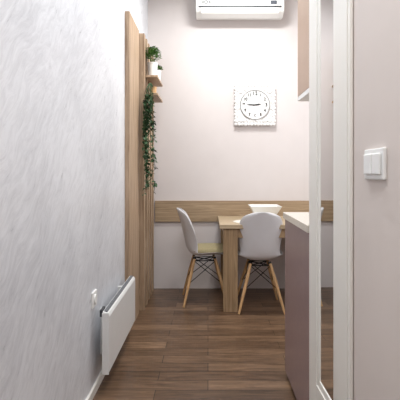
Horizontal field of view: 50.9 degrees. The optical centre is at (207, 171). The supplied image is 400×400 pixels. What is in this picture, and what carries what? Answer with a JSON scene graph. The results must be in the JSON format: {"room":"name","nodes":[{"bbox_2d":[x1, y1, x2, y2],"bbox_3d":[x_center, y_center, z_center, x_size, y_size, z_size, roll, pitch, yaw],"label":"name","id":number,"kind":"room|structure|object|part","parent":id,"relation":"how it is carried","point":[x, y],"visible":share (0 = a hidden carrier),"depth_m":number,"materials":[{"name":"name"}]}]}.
{"room":"apartment hallway","nodes":[
{"label":"apartment hallway","id":0,"kind":"room"},
{"bbox_2d":[0,0,147,399],"bbox_3d":[-0.670,-0.340,1.365,0.100,3.080,6.130,0,0,0],"label":"wall","id":1,"kind":"structure","parent":0,"point":[62,62],"depth_m":1.76,"materials":[{"name":"paint"}]},
{"bbox_2d":[91,289,96,308],"bbox_3d":[-0.612,0.685,2.270,0.016,0.084,0.084,0,0,0],"label":"wall socket","id":2,"kind":"object","parent":1,"relation":"attached to","point":[94,293],"visible":1,"depth_m":2.25,"materials":[{"name":"white paint"}]},
{"bbox_2d":[86,370,104,399],"bbox_3d":[-0.614,1.177,0.760,0.012,0.045,4.720,0,0,0],"label":"baseboard","id":3,"kind":"structure","parent":1,"relation":"attached to","point":[97,383],"depth_m":2.28,"materials":[{"name":"beige paint"}]},
{"bbox_2d":[100,276,134,374],"bbox_3d":[-0.576,0.920,2.666,0.088,0.347,0.808,0,0,0],"label":"heater","id":4,"kind":"object","parent":1,"relation":"attached to","point":[117,319],"visible":1,"depth_m":2.44,"materials":[{"name":"metal"}]},
{"bbox_2d":[104,276,132,311],"bbox_3d":[-0.556,0.761,2.669,0.018,0.014,0.774,0,0,0],"label":"grille","id":5,"kind":"object","parent":4,"relation":"attached to","point":[111,307],"depth_m":2.58,"materials":[{"name":"grey metal"}]},
{"bbox_2d":[125,11,153,332],"bbox_3d":[-0.585,0.000,3.725,0.070,2.400,1.190,0,0,0],"label":"wood wall panel","id":6,"kind":"object","parent":1,"relation":"attached to","point":[139,209],"visible":0.83,"depth_m":3.48,"materials":[{"name":"brown wood"}]},
{"bbox_2d":[142,83,157,195],"bbox_3d":[-0.501,-0.290,3.682,0.123,0.982,0.424,0,0,0],"label":"trailing ivy","id":7,"kind":"object","parent":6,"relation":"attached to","point":[152,89],"visible":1,"depth_m":3.56,"materials":[{"name":"green plant"}]},
{"bbox_2d":[151,86,156,92],"bbox_3d":[-0.503,-0.740,3.860,0.068,0.080,0.068,0,0,0],"label":"pot","id":8,"kind":"object","parent":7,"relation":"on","point":[154,89],"depth_m":3.83,"materials":[{"name":"beige ceramic"}]},
{"bbox_2d":[146,75,162,86],"bbox_3d":[-0.497,-0.845,3.910,0.105,0.020,0.420,0,0,0],"label":"wall shelf","id":9,"kind":"object","parent":6,"relation":"attached to","point":[154,79],"visible":0.86,"depth_m":3.83,"materials":[{"name":"brown wood"}]},
{"bbox_2d":[145,46,161,74],"bbox_3d":[-0.499,-0.994,3.768,0.174,0.277,0.178,0,0,31],"label":"potted plant","id":10,"kind":"object","parent":9,"relation":"on","point":[152,66],"visible":0.98,"depth_m":3.73,"materials":[{"name":"green plant"}]},
{"bbox_3d":[-0.497,-0.915,3.765,0.098,0.120,0.098,0,0,0],"label":"pot","id":11,"kind":"part","parent":10,"relation":"part of","materials":[{"name":"white ceramic"}]},
{"bbox_2d":[157,65,162,80],"bbox_3d":[-0.481,-0.935,3.988,0.121,0.159,0.127,0,0,-28],"label":"potted plant","id":12,"kind":"object","parent":9,"relation":"on","point":[159,68],"visible":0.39,"depth_m":3.97,"materials":[{"name":"green plant"}]},
{"bbox_3d":[-0.487,-0.907,3.990,0.089,0.105,0.089,0,0,0],"label":"pot","id":13,"kind":"part","parent":12,"relation":"part of","materials":[{"name":"white ceramic"}]},
{"bbox_2d":[148,93,162,102],"bbox_3d":[-0.497,-0.690,3.910,0.105,0.020,0.420,0,0,0],"label":"wall shelf","id":14,"kind":"object","parent":6,"relation":"attached to","point":[157,99],"visible":0.64,"depth_m":3.89,"materials":[{"name":"brown wood"}]},
{"bbox_2d":[93,288,296,399],"bbox_3d":[0.565,1.250,1.365,2.570,0.100,6.130,0,0,0],"label":"floor","id":15,"kind":"structure","parent":0,"point":[199,350],"depth_m":2.81,"materials":[{"name":"brown wood"}]},
{"bbox_2d":[177,208,222,307],"bbox_3d":[-0.046,0.768,3.929,0.495,0.871,0.424,0,0,-4],"label":"dining chair","id":16,"kind":"object","parent":15,"relation":"on","point":[187,227],"visible":0.81,"depth_m":3.81,"materials":[{"name":"white plastic"}]},
{"bbox_3d":[-0.189,0.997,4.058,0.170,0.413,0.030,0,0,41],"label":"leg","id":17,"kind":"part","parent":16,"relation":"part of","materials":[{"name":"brown wood"}]},
{"bbox_3d":[-0.168,0.997,3.780,0.031,0.413,0.169,0,0,35],"label":"leg","id":18,"kind":"part","parent":16,"relation":"part of","materials":[{"name":"brown wood"}]},
{"bbox_2d":[193,243,222,252],"bbox_3d":[0.020,0.716,3.925,0.352,0.065,0.352,0,0,-4],"label":"seat cushion","id":19,"kind":"object","parent":16,"relation":"on","point":[202,247],"visible":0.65,"depth_m":3.79,"materials":[{"name":"beige fabric"}]},
{"bbox_3d":[0.123,0.997,3.801,0.177,0.413,0.030,0,0,41],"label":"leg","id":20,"kind":"part","parent":16,"relation":"part of","materials":[{"name":"brown wood"}]},
{"bbox_2d":[218,216,284,311],"bbox_3d":[0.750,0.825,3.940,1.300,0.750,0.720,0,0,0],"label":"dining table","id":21,"kind":"object","parent":15,"relation":"on","point":[230,230],"visible":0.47,"depth_m":3.60,"materials":[{"name":"brown wood"}]},
{"bbox_3d":[0.193,0.843,4.250,0.125,0.715,0.060,0,0,0],"label":"leg","id":22,"kind":"part","parent":21,"relation":"part of","materials":[{"name":"brown wood"}]},
{"bbox_3d":[0.193,0.843,3.630,0.125,0.715,0.060,0,0,0],"label":"leg","id":23,"kind":"part","parent":21,"relation":"part of","materials":[{"name":"brown wood"}]},
{"bbox_2d":[248,204,281,214],"bbox_3d":[0.540,0.385,4.020,0.288,0.130,0.288,0,0,0],"label":"bowl","id":24,"kind":"object","parent":21,"relation":"on","point":[271,208],"visible":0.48,"depth_m":3.90,"materials":[{"name":"white ceramic"}]},
{"bbox_2d":[238,212,284,313],"bbox_3d":[0.455,0.768,3.729,0.424,0.871,0.495,0,0,0],"label":"dining chair","id":25,"kind":"object","parent":15,"relation":"on","point":[260,241],"visible":0.98,"depth_m":3.58,"materials":[{"name":"white plastic"}]},
{"bbox_3d":[0.317,0.997,3.890,0.031,0.413,0.176,0,0,-42],"label":"leg","id":26,"kind":"part","parent":25,"relation":"part of","materials":[{"name":"brown wood"}]},
{"bbox_3d":[0.317,0.997,3.595,0.030,0.413,0.170,0,0,45],"label":"leg","id":27,"kind":"part","parent":25,"relation":"part of","materials":[{"name":"brown wood"}]},
{"bbox_3d":[0.594,0.997,3.889,0.030,0.413,0.177,0,0,45],"label":"leg","id":28,"kind":"part","parent":25,"relation":"part of","materials":[{"name":"brown wood"}]},
{"bbox_3d":[0.595,0.997,3.597,0.169,0.413,0.031,0,0,39],"label":"leg","id":29,"kind":"part","parent":25,"relation":"part of","materials":[{"name":"brown wood"}]},
{"bbox_2d":[285,219,308,399],"bbox_3d":[0.765,0.738,2.185,0.620,0.925,0.600,0,0,0],"label":"base cabinet","id":30,"kind":"object","parent":15,"relation":"on","point":[296,239],"visible":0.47,"depth_m":2.13,"materials":[{"name":"laminate"}]},
{"bbox_2d":[283,212,308,232],"bbox_3d":[0.761,0.256,2.190,0.633,0.036,0.610,0,0,0],"label":"countertop","id":31,"kind":"structure","parent":30,"relation":"on","point":[299,219],"depth_m":2.20,"materials":[{"name":"stone"}]},
{"bbox_2d":[148,0,308,287],"bbox_3d":[0.615,-0.340,4.380,2.470,3.080,0.100,0,0,0],"label":"wall","id":32,"kind":"structure","parent":0,"point":[202,155],"depth_m":4.33,"materials":[{"name":"paint"}]},
{"bbox_2d":[155,201,308,221],"bbox_3d":[0.603,0.403,4.319,2.295,0.215,0.022,0,0,0],"label":"trim","id":33,"kind":"structure","parent":32,"relation":"attached to","point":[165,211],"depth_m":4.31,"materials":[{"name":"brown wood"}]},
{"bbox_2d":[196,0,283,19],"bbox_3d":[0.315,-1.681,4.221,0.870,0.297,0.217,0,0,0],"label":"air conditioner","id":34,"kind":"object","parent":32,"relation":"attached to","point":[205,9],"visible":1,"depth_m":4.12,"materials":[{"name":"white paint"}]},
{"bbox_2d":[234,84,275,125],"bbox_3d":[0.480,-0.685,4.304,0.433,0.433,0.052,0,0,0],"label":"wall clock","id":35,"kind":"object","parent":32,"relation":"attached to","point":[254,104],"visible":1,"depth_m":4.28,"materials":[{"name":"white plastic"}]},
{"bbox_2d":[353,0,399,399],"bbox_3d":[0.520,-0.340,0.140,0.100,3.080,3.480,0,0,0],"label":"wall","id":36,"kind":"structure","parent":0,"point":[376,23],"depth_m":1.19,"materials":[{"name":"paint"}]},
{"bbox_2d":[309,0,352,399],"bbox_3d":[0.455,-0.151,1.602,0.016,2.697,0.495,0,0,-1],"label":"mirror door","id":37,"kind":"structure","parent":36,"relation":"in","point":[330,21],"depth_m":1.56,"materials":[{"name":"beige paint"}]},
{"bbox_2d":[320,0,332,399],"bbox_3d":[0.457,-0.253,1.607,0.005,2.194,0.173,0,0,-1],"label":"mirror glass","id":38,"kind":"object","parent":37,"relation":"attached to","point":[326,6],"depth_m":1.61,"materials":[{"name":"silver metal"}]},
{"bbox_2d":[364,147,386,179],"bbox_3d":[0.462,-0.022,1.170,0.017,0.086,0.136,0,0,0],"label":"light switch","id":39,"kind":"object","parent":36,"relation":"attached to","point":[375,160],"visible":1,"depth_m":1.14,"materials":[{"name":"white plastic"}]},
{"bbox_3d":[1.160,-0.340,2.140,1.180,3.080,0.720,0,0,0],"label":"wall","id":40,"kind":"structure","parent":0,"visible":0},
{"bbox_2d":[298,0,308,100],"bbox_3d":[0.804,-1.024,2.185,0.549,1.212,0.600,0,0,0],"label":"upper cabinet","id":41,"kind":"object","parent":40,"relation":"attached to","point":[303,5],"visible":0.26,"depth_m":2.33,"materials":[{"name":"laminate"}]},
{"bbox_3d":[0.804,-0.430,2.185,0.549,0.024,0.600,0,0,0],"label":"panel","id":42,"kind":"part","parent":41,"relation":"part of","materials":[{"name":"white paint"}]}
]}

